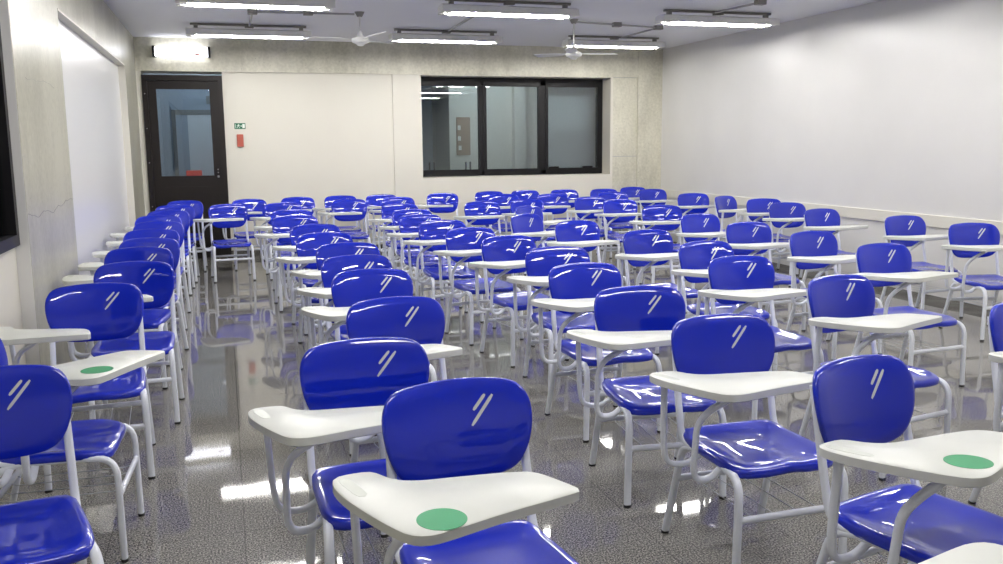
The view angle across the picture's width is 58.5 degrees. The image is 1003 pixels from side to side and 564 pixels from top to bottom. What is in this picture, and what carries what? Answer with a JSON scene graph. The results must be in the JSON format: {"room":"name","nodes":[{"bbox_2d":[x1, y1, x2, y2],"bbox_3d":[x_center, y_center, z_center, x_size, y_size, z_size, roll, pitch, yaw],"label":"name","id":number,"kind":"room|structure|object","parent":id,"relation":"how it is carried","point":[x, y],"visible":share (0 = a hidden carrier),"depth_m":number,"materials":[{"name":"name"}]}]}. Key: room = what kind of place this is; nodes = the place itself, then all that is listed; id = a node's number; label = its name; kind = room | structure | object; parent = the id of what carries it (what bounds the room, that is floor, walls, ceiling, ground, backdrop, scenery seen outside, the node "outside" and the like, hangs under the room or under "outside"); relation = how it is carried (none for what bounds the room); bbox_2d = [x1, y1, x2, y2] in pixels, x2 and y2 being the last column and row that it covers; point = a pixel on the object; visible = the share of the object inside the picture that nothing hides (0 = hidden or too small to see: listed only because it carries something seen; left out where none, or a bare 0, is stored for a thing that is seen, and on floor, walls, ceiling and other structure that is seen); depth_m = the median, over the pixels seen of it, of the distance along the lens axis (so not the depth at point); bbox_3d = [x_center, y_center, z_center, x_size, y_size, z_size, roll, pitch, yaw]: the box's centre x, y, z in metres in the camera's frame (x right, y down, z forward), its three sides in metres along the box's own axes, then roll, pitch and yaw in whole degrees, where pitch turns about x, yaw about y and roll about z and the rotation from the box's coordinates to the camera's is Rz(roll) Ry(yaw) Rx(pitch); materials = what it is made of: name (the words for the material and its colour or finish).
{"room":"classroom","nodes":[
{"label":"classroom","id":0,"kind":"room"},
{"bbox_2d":[0,247,25,364],"bbox_3d":[-1.670,0.096,1.198,0.290,2.480,7.620,-3,9,-17],"label":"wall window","id":1,"kind":"structure","parent":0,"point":[10,302],"depth_m":4.71,"materials":[{"name":"beige paint"}]},
{"bbox_2d":[0,29,19,254],"bbox_3d":[-2.157,-0.687,3.104,0.085,1.490,3.500,-3,9,-17],"label":"window","id":2,"kind":"structure","parent":1,"relation":"attached to","point":[9,227],"depth_m":4.75,"materials":[{"name":"black paint"}]},
{"bbox_2d":[8,0,145,365],"bbox_3d":[-2.778,-0.653,4.672,0.460,2.930,15.050,-3,9,-17],"label":"wall","id":3,"kind":"structure","parent":0,"point":[34,25],"depth_m":5.64,"materials":[{"name":"paint"}]},
{"bbox_2d":[0,0,39,364],"bbox_3d":[-2.802,-0.446,4.802,0.448,2.480,0.008,-3,9,-17],"label":"trim","id":4,"kind":"structure","parent":3,"relation":"attached to","point":[23,255],"depth_m":4.86,"materials":[{"name":"white paint"}]},
{"bbox_2d":[58,19,128,342],"bbox_3d":[-3.907,-0.976,8.398,0.290,2.460,4.450,-3,9,-17],"label":"whiteboard","id":5,"kind":"object","parent":3,"relation":"attached to","point":[90,78],"visible":0.31,"depth_m":8.01,"materials":[{"name":"white plastic"}]},
{"bbox_2d":[57,8,135,226],"bbox_3d":[-3.734,-0.986,8.451,0.073,2.460,4.450,-3,9,-17],"label":"trim","id":6,"kind":"structure","parent":3,"relation":"attached to","point":[62,17],"depth_m":10.41,"materials":[{"name":"white paint"}]},
{"bbox_2d":[135,71,149,215],"bbox_3d":[-4.798,-1.554,12.092,0.065,2.500,0.420,-3,9,-17],"label":"trim","id":7,"kind":"structure","parent":3,"relation":"attached to","point":[138,73],"depth_m":11.85,"materials":[{"name":"white paint"}]},
{"bbox_2d":[222,72,394,249],"bbox_3d":[-2.702,-1.673,12.736,2.305,2.500,0.400,-3,9,-17],"label":"wall","id":8,"kind":"structure","parent":0,"point":[316,136],"depth_m":12.48,"materials":[{"name":"beige paint"}]},
{"bbox_2d":[141,75,231,258],"bbox_3d":[-4.228,-1.521,12.075,1.010,2.470,0.116,-3,9,-17],"label":"door","id":9,"kind":"structure","parent":8,"relation":"in","point":[210,190],"depth_m":12.03,"materials":[{"name":"black paint"}]},
{"bbox_2d":[143,73,538,176],"bbox_3d":[-1.355,-2.245,14.962,12.700,2.930,3.180,-3,9,-17],"label":"wall","id":10,"kind":"structure","parent":0,"point":[449,103],"depth_m":15.46,"materials":[{"name":"paint"}]},
{"bbox_2d":[171,110,213,175],"bbox_3d":[-4.785,-1.721,14.572,0.980,2.120,0.050,-3,9,-17],"label":"door","id":11,"kind":"structure","parent":10,"relation":"in","point":[191,129],"depth_m":14.42,"materials":[{"name":"grey glass"}]},
{"bbox_2d":[456,117,470,154],"bbox_3d":[-0.651,-2.494,15.324,0.240,0.640,0.034,-3,9,-17],"label":"notice board","id":12,"kind":"object","parent":10,"relation":"attached to","point":[462,123],"visible":1,"depth_m":15.31,"materials":[{"name":"brown wood"}]},
{"bbox_2d":[133,37,638,233],"bbox_3d":[-1.344,-1.958,13.094,8.210,2.930,0.440,-3,9,-17],"label":"beam","id":13,"kind":"structure","parent":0,"point":[227,55],"depth_m":12.73,"materials":[{"name":"concrete"}]},
{"bbox_2d":[152,45,210,57],"bbox_3d":[-4.202,-3.021,11.760,0.720,0.141,0.100,-3,9,-17],"label":"emergency light","id":14,"kind":"object","parent":13,"relation":"attached to","point":[195,52],"visible":1,"depth_m":11.72,"materials":[{"name":"white plastic"}]},
{"bbox_2d":[103,0,880,48],"bbox_3d":[0.904,-2.387,5.582,8.210,0.150,15.100,-3,9,-17],"label":"ceiling","id":15,"kind":"structure","parent":0,"point":[141,18],"depth_m":10.24,"materials":[{"name":"paint"}]},
{"bbox_2d":[185,23,311,39],"bbox_3d":[-2.979,-2.966,10.583,1.420,0.146,0.250,-3,9,-17],"label":"light","id":16,"kind":"object","parent":15,"relation":"attached to","point":[190,32],"visible":0.98,"depth_m":10.52,"materials":[{"name":"grey"}]},
{"bbox_2d":[175,0,335,10],"bbox_3d":[-2.274,-2.625,8.314,1.420,0.146,0.250,-3,9,-17],"label":"light","id":17,"kind":"object","parent":15,"relation":"attached to","point":[305,5],"visible":1,"depth_m":8.29,"materials":[{"name":"grey"}]},
{"bbox_2d":[308,11,392,45],"bbox_3d":[-1.569,-2.726,9.617,0.967,0.355,0.965,-3,9,-17],"label":"ceiling fan","id":18,"kind":"object","parent":15,"relation":"hanging from","point":[359,40],"visible":1,"depth_m":9.67,"materials":[{"name":"grey metal"}]},
{"bbox_2d":[389,28,502,43],"bbox_3d":[-0.695,-3.094,11.274,1.420,0.146,0.250,-3,9,-17],"label":"light","id":19,"kind":"object","parent":15,"relation":"attached to","point":[444,37],"visible":1,"depth_m":11.21,"materials":[{"name":"grey"}]},
{"bbox_2d":[438,0,578,18],"bbox_3d":[0.077,-2.757,9.025,1.420,0.146,0.250,-3,9,-17],"label":"light","id":20,"kind":"object","parent":15,"relation":"attached to","point":[453,9],"visible":1,"depth_m":8.97,"materials":[{"name":"grey"}]},
{"bbox_2d":[534,19,617,59],"bbox_3d":[0.947,-2.825,10.433,0.904,0.455,0.998,-3,9,-17],"label":"ceiling fan","id":21,"kind":"object","parent":15,"relation":"hanging from","point":[572,53],"visible":0.99,"depth_m":10.41,"materials":[{"name":"grey metal"}]},
{"bbox_2d":[562,35,665,48],"bbox_3d":[1.523,-3.244,12.110,1.420,0.146,0.250,-3,9,-17],"label":"light","id":22,"kind":"object","parent":15,"relation":"attached to","point":[612,43],"visible":0.92,"depth_m":12.05,"materials":[{"name":"grey"}]},
{"bbox_2d":[655,9,779,27],"bbox_3d":[2.391,-2.912,9.890,1.420,0.146,0.250,-3,9,-17],"label":"light","id":23,"kind":"object","parent":15,"relation":"attached to","point":[668,18],"visible":0.97,"depth_m":9.82,"materials":[{"name":"grey plastic"}]},
{"bbox_2d":[0,243,1002,563],"bbox_3d":[0.644,0.655,5.985,7.620,0.120,15.150,-3,9,-17],"label":"floor","id":24,"kind":"structure","parent":0,"point":[209,500],"depth_m":4.40,"materials":[{"name":"stone"}]},
{"bbox_2d":[0,364,103,563],"bbox_3d":[-1.490,0.737,2.401,0.674,0.850,0.988,4,10,28],"label":"chair","id":25,"kind":"object","parent":24,"relation":"on","point":[36,399],"visible":1,"depth_m":2.72,"materials":[{"name":"blue plastic"}]},
{"bbox_2d":[0,283,155,492],"bbox_3d":[-2.000,0.475,4.143,0.699,0.850,0.625,-4,9,-20],"label":"chair","id":26,"kind":"object","parent":24,"relation":"on","point":[90,311],"visible":0.62,"depth_m":4.32,"materials":[{"name":"blue plastic"}]},
{"bbox_2d":[0,338,164,562],"bbox_3d":[-1.619,0.595,3.337,0.679,0.850,0.561,-3,9,-14],"label":"chair","id":27,"kind":"object","parent":24,"relation":"on","point":[94,440],"visible":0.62,"depth_m":3.33,"materials":[{"name":"blue plastic"}]},
{"bbox_2d":[62,247,182,389],"bbox_3d":[-2.437,0.231,5.766,0.658,0.850,0.586,-3,9,-16],"label":"chair","id":28,"kind":"object","parent":24,"relation":"on","point":[152,318],"visible":0.28,"depth_m":5.93,"materials":[{"name":"blue plastic"}]},
{"bbox_2d":[67,261,184,423],"bbox_3d":[-2.125,0.343,5.010,0.658,0.850,0.586,-4,10,-24],"label":"chair","id":29,"kind":"object","parent":24,"relation":"on","point":[155,280],"visible":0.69,"depth_m":5.19,"materials":[{"name":"blue plastic"}]},
{"bbox_2d":[78,238,188,365],"bbox_3d":[-2.641,0.140,6.371,0.630,0.850,0.618,-1,9,-5],"label":"chair","id":30,"kind":"object","parent":24,"relation":"on","point":[172,245],"visible":0.16,"depth_m":6.58,"materials":[{"name":"blue plastic"}]},
{"bbox_2d":[92,229,187,329],"bbox_3d":[-2.866,0.031,7.098,0.658,0.850,0.586,-3,9,-18],"label":"chair","id":31,"kind":"object","parent":24,"relation":"on","point":[143,233],"visible":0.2,"depth_m":7.31,"materials":[{"name":"blue plastic"}]},
{"bbox_2d":[110,215,185,300],"bbox_3d":[-3.378,-0.194,8.594,0.658,0.850,0.586,-4,9,-19],"label":"chair","id":32,"kind":"object","parent":24,"relation":"on","point":[117,236],"visible":0.12,"depth_m":8.80,"materials":[{"name":"blue plastic"}]},
{"bbox_2d":[106,221,190,312],"bbox_3d":[-3.096,-0.086,7.873,0.658,0.850,0.586,-4,9,-20],"label":"chair","id":33,"kind":"object","parent":24,"relation":"on","point":[178,227],"visible":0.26,"depth_m":8.09,"materials":[{"name":"blue plastic"}]},
{"bbox_2d":[125,210,194,295],"bbox_3d":[-3.533,-0.300,9.296,0.658,0.850,0.586,-4,9,-22],"label":"chair","id":34,"kind":"object","parent":24,"relation":"on","point":[184,216],"visible":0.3,"depth_m":9.52,"materials":[{"name":"blue plastic"}]},
{"bbox_2d":[155,205,199,282],"bbox_3d":[-3.773,-0.431,10.166,0.658,0.850,0.586,-4,9,-23],"label":"chair","id":35,"kind":"object","parent":24,"relation":"on","point":[187,208],"visible":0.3,"depth_m":10.38,"materials":[{"name":"blue plastic"}]},
{"bbox_2d":[167,200,207,271],"bbox_3d":[-3.963,-0.562,11.032,0.658,0.850,0.586,-4,9,-23],"label":"chair","id":36,"kind":"object","parent":24,"relation":"on","point":[197,205],"visible":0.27,"depth_m":11.25,"materials":[{"name":"blue plastic"}]},
{"bbox_2d":[193,204,255,282],"bbox_3d":[-3.174,-0.447,10.235,0.630,0.850,0.618,-4,9,-21],"label":"chair","id":37,"kind":"object","parent":24,"relation":"on","point":[220,215],"visible":1,"depth_m":10.38,"materials":[{"name":"blue plastic"}]},
{"bbox_2d":[222,199,269,270],"bbox_3d":[-3.219,-0.597,11.219,0.630,0.850,0.618,-3,9,-18],"label":"chair","id":38,"kind":"object","parent":24,"relation":"on","point":[255,207],"visible":0.49,"depth_m":11.42,"materials":[{"name":"blue plastic"}]},
{"bbox_2d":[250,202,309,279],"bbox_3d":[-2.583,-0.479,10.406,0.630,0.850,0.618,-4,9,-20],"label":"chair","id":39,"kind":"object","parent":24,"relation":"on","point":[270,208],"visible":0.34,"depth_m":10.54,"materials":[{"name":"blue plastic"}]},
{"bbox_2d":[254,215,317,311],"bbox_3d":[-1.982,-0.180,8.419,0.630,0.850,0.618,-4,9,-19],"label":"chair","id":40,"kind":"object","parent":24,"relation":"on","point":[281,225],"visible":0.44,"depth_m":8.56,"materials":[{"name":"blue plastic"}]},
{"bbox_2d":[254,209,317,297],"bbox_3d":[-2.196,-0.302,9.228,0.658,0.850,0.586,-5,10,-24],"label":"chair","id":41,"kind":"object","parent":24,"relation":"on","point":[278,213],"visible":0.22,"depth_m":9.35,"materials":[{"name":"blue plastic"}]},
{"bbox_2d":[272,224,340,335],"bbox_3d":[-1.554,-0.028,7.401,0.630,0.849,0.618,-4,10,-24],"label":"chair","id":42,"kind":"object","parent":24,"relation":"on","point":[296,231],"visible":0.34,"depth_m":7.52,"materials":[{"name":"blue plastic"}]},
{"bbox_2d":[275,232,352,348],"bbox_3d":[-1.342,0.084,6.652,0.630,0.850,0.618,-4,9,-21],"label":"chair","id":43,"kind":"object","parent":24,"relation":"on","point":[307,245],"visible":0.35,"depth_m":6.80,"materials":[{"name":"blue plastic"}]},
{"bbox_2d":[292,242,379,341],"bbox_3d":[-1.048,0.194,5.917,0.630,0.850,0.618,-3,9,-18],"label":"chair","id":44,"kind":"object","parent":24,"relation":"on","point":[324,252],"visible":0.29,"depth_m":6.08,"materials":[{"name":"blue plastic"}]},
{"bbox_2d":[312,195,363,241],"bbox_3d":[-2.149,-0.702,11.833,0.658,0.850,0.586,-5,10,-25],"label":"chair","id":45,"kind":"object","parent":24,"relation":"on","point":[328,200],"visible":0.43,"depth_m":11.96,"materials":[{"name":"blue plastic"}]},
{"bbox_2d":[248,337,428,563],"bbox_3d":[-0.460,0.661,2.836,0.630,0.850,0.618,-4,9,-19],"label":"chair","id":46,"kind":"object","parent":24,"relation":"on","point":[346,385],"visible":0.66,"depth_m":2.97,"materials":[{"name":"blue plastic"}]},
{"bbox_2d":[317,199,370,242],"bbox_3d":[-1.919,-0.579,11.012,0.658,0.850,0.586,-4,9,-19],"label":"chair","id":47,"kind":"object","parent":24,"relation":"on","point":[342,209],"visible":0.65,"depth_m":11.19,"materials":[{"name":"blue plastic"}]},
{"bbox_2d":[297,254,392,344],"bbox_3d":[-0.852,0.301,5.210,0.630,0.849,0.618,-4,9,-23],"label":"chair","id":48,"kind":"object","parent":24,"relation":"on","point":[333,266],"visible":0.26,"depth_m":5.34,"materials":[{"name":"blue plastic"}]},
{"bbox_2d":[301,268,436,456],"bbox_3d":[-0.688,0.395,4.582,0.630,0.850,0.618,-4,9,-19],"label":"chair","id":49,"kind":"object","parent":24,"relation":"on","point":[348,288],"visible":0.36,"depth_m":4.76,"materials":[{"name":"blue plastic"}]},
{"bbox_2d":[359,194,398,249],"bbox_3d":[-1.623,-0.734,12.005,0.658,0.850,0.586,-5,10,-24],"label":"chair","id":50,"kind":"object","parent":24,"relation":"on","point":[373,202],"visible":0.41,"depth_m":12.15,"materials":[{"name":"blue plastic"}]},
{"bbox_2d":[369,197,414,260],"bbox_3d":[-1.331,-0.636,11.348,0.658,0.850,0.586,-4,9,-23],"label":"chair","id":51,"kind":"object","parent":24,"relation":"on","point":[390,200],"visible":0.33,"depth_m":11.51,"materials":[{"name":"blue plastic"}]},
{"bbox_2d":[368,204,430,281],"bbox_3d":[-1.154,-0.426,9.969,0.630,0.850,0.618,-3,9,-18],"label":"chair","id":52,"kind":"object","parent":24,"relation":"on","point":[387,211],"visible":0.38,"depth_m":10.10,"materials":[{"name":"blue plastic"}]},
{"bbox_2d":[346,296,462,537],"bbox_3d":[-0.434,0.532,3.674,0.630,0.849,0.618,-4,10,-24],"label":"chair","id":53,"kind":"object","parent":24,"relation":"on","point":[421,319],"visible":0.28,"depth_m":3.88,"materials":[{"name":"blue plastic"}]},
{"bbox_2d":[379,209,447,292],"bbox_3d":[-0.917,-0.294,9.092,0.630,0.850,0.618,-4,9,-20],"label":"chair","id":54,"kind":"object","parent":24,"relation":"on","point":[398,214],"visible":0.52,"depth_m":9.21,"materials":[{"name":"blue plastic"}]},
{"bbox_2d":[386,214,461,307],"bbox_3d":[-0.751,-0.184,8.370,0.630,0.849,0.618,-4,10,-24],"label":"chair","id":55,"kind":"object","parent":24,"relation":"on","point":[408,224],"visible":0.56,"depth_m":8.46,"materials":[{"name":"blue plastic"}]},
{"bbox_2d":[416,193,457,219],"bbox_3d":[-0.877,-0.770,12.197,0.630,0.850,0.618,-1,9,-5],"label":"chair","id":56,"kind":"object","parent":24,"relation":"on","point":[436,202],"visible":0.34,"depth_m":12.40,"materials":[{"name":"blue plastic"}]},
{"bbox_2d":[403,220,483,322],"bbox_3d":[-0.524,-0.086,7.712,0.630,0.850,0.618,-3,9,-18],"label":"chair","id":57,"kind":"object","parent":24,"relation":"on","point":[432,233],"visible":0.79,"depth_m":7.84,"materials":[{"name":"blue plastic"}]},
{"bbox_2d":[333,377,579,563],"bbox_3d":[-0.099,0.743,2.281,0.630,0.849,0.629,-4,9,-23],"label":"chair","id":58,"kind":"object","parent":24,"relation":"on","point":[449,443],"visible":1,"depth_m":2.41,"materials":[{"name":"blue plastic"}]},
{"bbox_2d":[433,227,523,345],"bbox_3d":[-0.215,0.024,6.974,0.630,0.849,0.618,-5,10,-25],"label":"chair","id":59,"kind":"object","parent":24,"relation":"on","point":[463,244],"visible":0.8,"depth_m":7.08,"materials":[{"name":"blue plastic"}]},
{"bbox_2d":[454,201,513,275],"bbox_3d":[-0.229,-0.480,10.264,0.630,0.850,0.618,-3,9,-18],"label":"chair","id":60,"kind":"object","parent":24,"relation":"on","point":[477,212],"visible":0.45,"depth_m":10.47,"materials":[{"name":"blue plastic"}]},
{"bbox_2d":[483,194,518,233],"bbox_3d":[0.028,-0.718,11.799,0.630,0.850,0.618,-3,9,-18],"label":"chair","id":61,"kind":"object","parent":24,"relation":"on","point":[504,201],"visible":0.32,"depth_m":12.00,"materials":[{"name":"blue plastic"}]},
{"bbox_2d":[469,235,568,367],"bbox_3d":[0.086,0.126,6.292,0.630,0.849,0.618,-5,10,-26],"label":"chair","id":62,"kind":"object","parent":24,"relation":"on","point":[503,254],"visible":0.8,"depth_m":6.42,"materials":[{"name":"blue plastic"}]},
{"bbox_2d":[502,199,555,274],"bbox_3d":[0.316,-0.539,10.617,0.630,0.850,0.618,-4,9,-20],"label":"chair","id":63,"kind":"object","parent":24,"relation":"on","point":[514,204],"visible":0.22,"depth_m":10.78,"materials":[{"name":"blue plastic"}]},
{"bbox_2d":[510,213,554,310],"bbox_3d":[0.363,-0.192,8.348,0.618,0.849,0.630,8,12,43],"label":"chair","id":64,"kind":"object","parent":24,"relation":"on","point":[531,225],"visible":0.31,"depth_m":8.49,"materials":[{"name":"blue plastic"}]},
{"bbox_2d":[515,205,570,273],"bbox_3d":[0.426,-0.365,9.476,0.618,0.849,0.630,7,12,41],"label":"chair","id":65,"kind":"object","parent":24,"relation":"on","point":[529,208],"visible":0.17,"depth_m":9.62,"materials":[{"name":"blue plastic"}]},
{"bbox_2d":[537,193,570,242],"bbox_3d":[0.660,-0.724,11.798,0.658,0.850,0.586,-3,9,-17],"label":"chair","id":66,"kind":"object","parent":24,"relation":"on","point":[556,203],"visible":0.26,"depth_m":12.00,"materials":[{"name":"blue plastic"}]},
{"bbox_2d":[506,246,617,389],"bbox_3d":[0.361,0.234,5.567,0.658,0.850,0.586,-4,9,-23],"label":"chair","id":67,"kind":"object","parent":24,"relation":"on","point":[539,262],"visible":0.55,"depth_m":5.69,"materials":[{"name":"blue plastic"}]},
{"bbox_2d":[547,220,626,310],"bbox_3d":[0.684,-0.066,7.506,0.630,0.849,0.618,-5,10,-25],"label":"chair","id":68,"kind":"object","parent":24,"relation":"on","point":[585,234],"visible":0.35,"depth_m":7.69,"materials":[{"name":"blue plastic"}]},
{"bbox_2d":[567,196,622,262],"bbox_3d":[1.112,-0.605,10.992,0.630,0.850,0.618,-4,9,-19],"label":"chair","id":69,"kind":"object","parent":24,"relation":"on","point":[585,207],"visible":0.58,"depth_m":11.16,"materials":[{"name":"blue plastic"}]},
{"bbox_2d":[531,262,661,442],"bbox_3d":[0.468,0.358,4.750,0.630,0.850,0.618,-4,9,-20],"label":"chair","id":70,"kind":"object","parent":24,"relation":"on","point":[574,288],"visible":0.75,"depth_m":4.87,"materials":[{"name":"blue plastic"}]},
{"bbox_2d":[594,192,640,258],"bbox_3d":[1.520,-0.770,12.042,0.658,0.850,0.586,-4,9,-21],"label":"chair","id":71,"kind":"object","parent":24,"relation":"on","point":[606,195],"visible":0.46,"depth_m":12.20,"materials":[{"name":"blue plastic"}]},
{"bbox_2d":[594,199,651,274],"bbox_3d":[1.404,-0.523,10.441,0.658,0.850,0.586,-4,9,-22],"label":"chair","id":72,"kind":"object","parent":24,"relation":"on","point":[614,210],"visible":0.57,"depth_m":10.61,"materials":[{"name":"blue plastic"}]},
{"bbox_2d":[567,285,726,507],"bbox_3d":[0.616,0.482,3.933,0.658,0.850,0.586,-3,9,-18],"label":"chair","id":73,"kind":"object","parent":24,"relation":"on","point":[633,317],"visible":0.79,"depth_m":3.95,"materials":[{"name":"blue plastic"}]},
{"bbox_2d":[635,189,676,233],"bbox_3d":[2.184,-0.882,12.735,0.630,0.850,0.618,-3,9,-18],"label":"chair","id":74,"kind":"object","parent":24,"relation":"on","point":[647,197],"visible":0.36,"depth_m":12.91,"materials":[{"name":"blue plastic"}]},
{"bbox_2d":[615,229,704,354],"bbox_3d":[1.137,0.065,6.620,0.630,0.849,0.618,-4,9,-23],"label":"chair","id":75,"kind":"object","parent":24,"relation":"on","point":[645,248],"visible":0.52,"depth_m":6.79,"materials":[{"name":"blue plastic"}]},
{"bbox_2d":[629,205,694,288],"bbox_3d":[1.651,-0.359,9.355,0.630,0.850,0.618,-1,9,-6],"label":"chair","id":76,"kind":"object","parent":24,"relation":"on","point":[658,217],"visible":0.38,"depth_m":9.55,"materials":[{"name":"blue plastic"}]},
{"bbox_2d":[674,193,723,242],"bbox_3d":[2.496,-0.706,11.564,0.658,0.850,0.586,-3,9,-18],"label":"chair","id":77,"kind":"object","parent":24,"relation":"on","point":[689,203],"visible":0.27,"depth_m":11.76,"materials":[{"name":"blue plastic"}]},
{"bbox_2d":[676,213,750,305],"bbox_3d":[1.876,-0.173,8.128,0.630,0.849,0.618,-5,10,-25],"label":"chair","id":78,"kind":"object","parent":24,"relation":"on","point":[698,226],"visible":0.33,"depth_m":8.31,"materials":[{"name":"blue plastic"}]},
{"bbox_2d":[671,240,777,370],"bbox_3d":[1.393,0.189,5.801,0.630,0.849,0.618,-4,9,-23],"label":"chair","id":79,"kind":"object","parent":24,"relation":"on","point":[695,257],"visible":0.52,"depth_m":5.94,"materials":[{"name":"blue plastic"}]},
{"bbox_2d":[714,196,767,258],"bbox_3d":[2.884,-0.612,10.927,0.630,0.849,0.618,-8,12,-41],"label":"chair","id":80,"kind":"object","parent":24,"relation":"on","point":[725,206],"visible":0.5,"depth_m":11.06,"materials":[{"name":"blue plastic"}]},
{"bbox_2d":[649,313,847,563],"bbox_3d":[0.849,0.588,3.222,0.658,0.850,0.586,-4,10,-24],"label":"chair","id":81,"kind":"object","parent":24,"relation":"on","point":[724,358],"visible":0.99,"depth_m":3.22,"materials":[{"name":"blue plastic"}]},
{"bbox_2d":[698,255,823,419],"bbox_3d":[1.392,0.313,4.987,0.630,0.850,0.618,-4,9,-19],"label":"chair","id":82,"kind":"object","parent":24,"relation":"on","point":[746,280],"visible":0.59,"depth_m":5.13,"materials":[{"name":"blue plastic"}]},
{"bbox_2d":[725,221,805,330],"bbox_3d":[2.057,-0.036,7.224,0.630,0.850,0.618,-4,9,-20],"label":"chair","id":83,"kind":"object","parent":24,"relation":"on","point":[747,237],"visible":0.47,"depth_m":7.38,"materials":[{"name":"blue plastic"}]},
{"bbox_2d":[738,198,798,274],"bbox_3d":[3.030,-0.518,10.304,0.630,0.850,0.618,-2,9,-8],"label":"chair","id":84,"kind":"object","parent":24,"relation":"on","point":[757,209],"visible":0.38,"depth_m":10.49,"materials":[{"name":"blue plastic"}]},
{"bbox_2d":[762,202,827,286],"bbox_3d":[3.104,-0.408,9.580,0.658,0.850,0.586,-4,9,-20],"label":"chair","id":85,"kind":"object","parent":24,"relation":"on","point":[782,215],"visible":0.52,"depth_m":9.76,"materials":[{"name":"blue plastic"}]},
{"bbox_2d":[800,208,867,288],"bbox_3d":[3.180,-0.260,8.615,0.630,0.849,0.618,-4,10,-24],"label":"chair","id":86,"kind":"object","parent":24,"relation":"on","point":[818,219],"visible":0.41,"depth_m":8.79,"materials":[{"name":"blue plastic"}]},
{"bbox_2d":[786,231,882,360],"bbox_3d":[2.317,0.090,6.388,0.630,0.849,0.618,-4,9,-23],"label":"chair","id":87,"kind":"object","parent":24,"relation":"on","point":[808,249],"visible":0.51,"depth_m":6.54,"materials":[{"name":"blue plastic"}]},
{"bbox_2d":[799,274,951,480],"bbox_3d":[1.709,0.430,4.206,0.630,0.849,0.618,-5,10,-27],"label":"chair","id":88,"kind":"object","parent":24,"relation":"on","point":[835,302],"visible":0.59,"depth_m":4.23,"materials":[{"name":"blue plastic"}]},
{"bbox_2d":[809,354,1002,563],"bbox_3d":[1.148,0.695,2.511,0.630,0.849,0.618,-6,10,-30],"label":"chair","id":89,"kind":"object","parent":24,"relation":"on","point":[860,404],"visible":0.96,"depth_m":2.55,"materials":[{"name":"blue plastic"}]},
{"bbox_2d":[852,243,966,386],"bbox_3d":[2.471,0.215,5.560,0.630,0.850,0.618,-4,9,-21],"label":"chair","id":90,"kind":"object","parent":24,"relation":"on","point":[882,264],"visible":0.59,"depth_m":5.69,"materials":[{"name":"blue plastic"}]},
{"bbox_2d":[878,215,963,317],"bbox_3d":[3.562,-0.124,7.702,0.630,0.850,0.618,-4,9,-19],"label":"chair","id":91,"kind":"object","parent":24,"relation":"on","point":[906,230],"visible":0.64,"depth_m":7.86,"materials":[{"name":"blue plastic"}]},
{"bbox_2d":[918,542,1002,563],"bbox_3d":[0.837,0.859,1.455,0.658,0.850,0.586,-4,10,-24],"label":"chair","id":92,"kind":"object","parent":24,"relation":"on","point":[981,552],"visible":1,"depth_m":1.71,"materials":[{"name":"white plastic"}]},
{"bbox_2d":[938,222,1002,341],"bbox_3d":[3.713,-0.008,6.935,0.630,0.850,0.618,-2,9,-8],"label":"chair","id":93,"kind":"object","parent":24,"relation":"on","point":[972,240],"visible":0.97,"depth_m":7.10,"materials":[{"name":"blue plastic"}]},
{"bbox_2d":[968,302,1002,503],"bbox_3d":[2.177,0.537,3.472,0.658,0.850,0.586,-4,10,-24],"label":"chair","id":94,"kind":"object","parent":24,"relation":"on","point":[995,318],"visible":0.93,"depth_m":3.59,"materials":[{"name":"blue plastic"}]},
{"bbox_2d":[392,74,630,239],"bbox_3d":[0.219,-1.836,13.606,3.800,2.503,0.424,-3,9,-17],"label":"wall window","id":95,"kind":"structure","parent":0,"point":[410,182],"depth_m":13.19,"materials":[{"name":"beige paint"}]},
{"bbox_2d":[421,77,602,176],"bbox_3d":[0.142,-2.358,13.620,2.998,1.453,0.125,-3,9,-17],"label":"window","id":96,"kind":"structure","parent":95,"relation":"attached to","point":[542,85],"depth_m":13.68,"materials":[{"name":"black paint"}]},
{"bbox_2d":[512,87,525,168],"bbox_3d":[0.303,-2.356,15.583,0.200,2.930,0.150,-3,9,-17],"label":"column","id":97,"kind":"structure","parent":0,"point":[518,93],"depth_m":15.47,"materials":[{"name":"white paint"}]},
{"bbox_2d":[548,87,595,173],"bbox_3d":[1.692,-2.224,14.632,2.070,2.930,0.100,-3,9,-17],"label":"wall partition","id":98,"kind":"structure","parent":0,"point":[571,110],"depth_m":14.36,"materials":[{"name":"grey glass"}]},
{"bbox_2d":[636,49,662,225],"bbox_3d":[2.252,-2.159,14.174,0.430,2.930,0.454,-3,9,-17],"label":"wall column","id":99,"kind":"structure","parent":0,"point":[650,61],"depth_m":13.90,"materials":[{"name":"concrete"}]},
{"bbox_2d":[661,0,1002,305],"bbox_3d":[4.778,-1.077,6.957,0.150,2.930,15.050,-3,9,-17],"label":"wall","id":100,"kind":"structure","parent":0,"point":[889,105],"depth_m":9.68,"materials":[{"name":"white paint"}]},
{"bbox_2d":[673,241,989,318],"bbox_3d":[4.567,0.435,7.171,0.590,0.120,15.150,-3,9,-17],"label":"trim","id":101,"kind":"structure","parent":100,"relation":"attached to","point":[934,301],"depth_m":8.60,"materials":[{"name":"stone"}]},
{"bbox_2d":[662,189,1002,234],"bbox_3d":[4.712,-0.342,7.031,0.032,0.115,15.020,-3,9,-17],"label":"trim","id":102,"kind":"structure","parent":100,"relation":"attached to","point":[937,221],"depth_m":9.48,"materials":[{"name":"white paint"}]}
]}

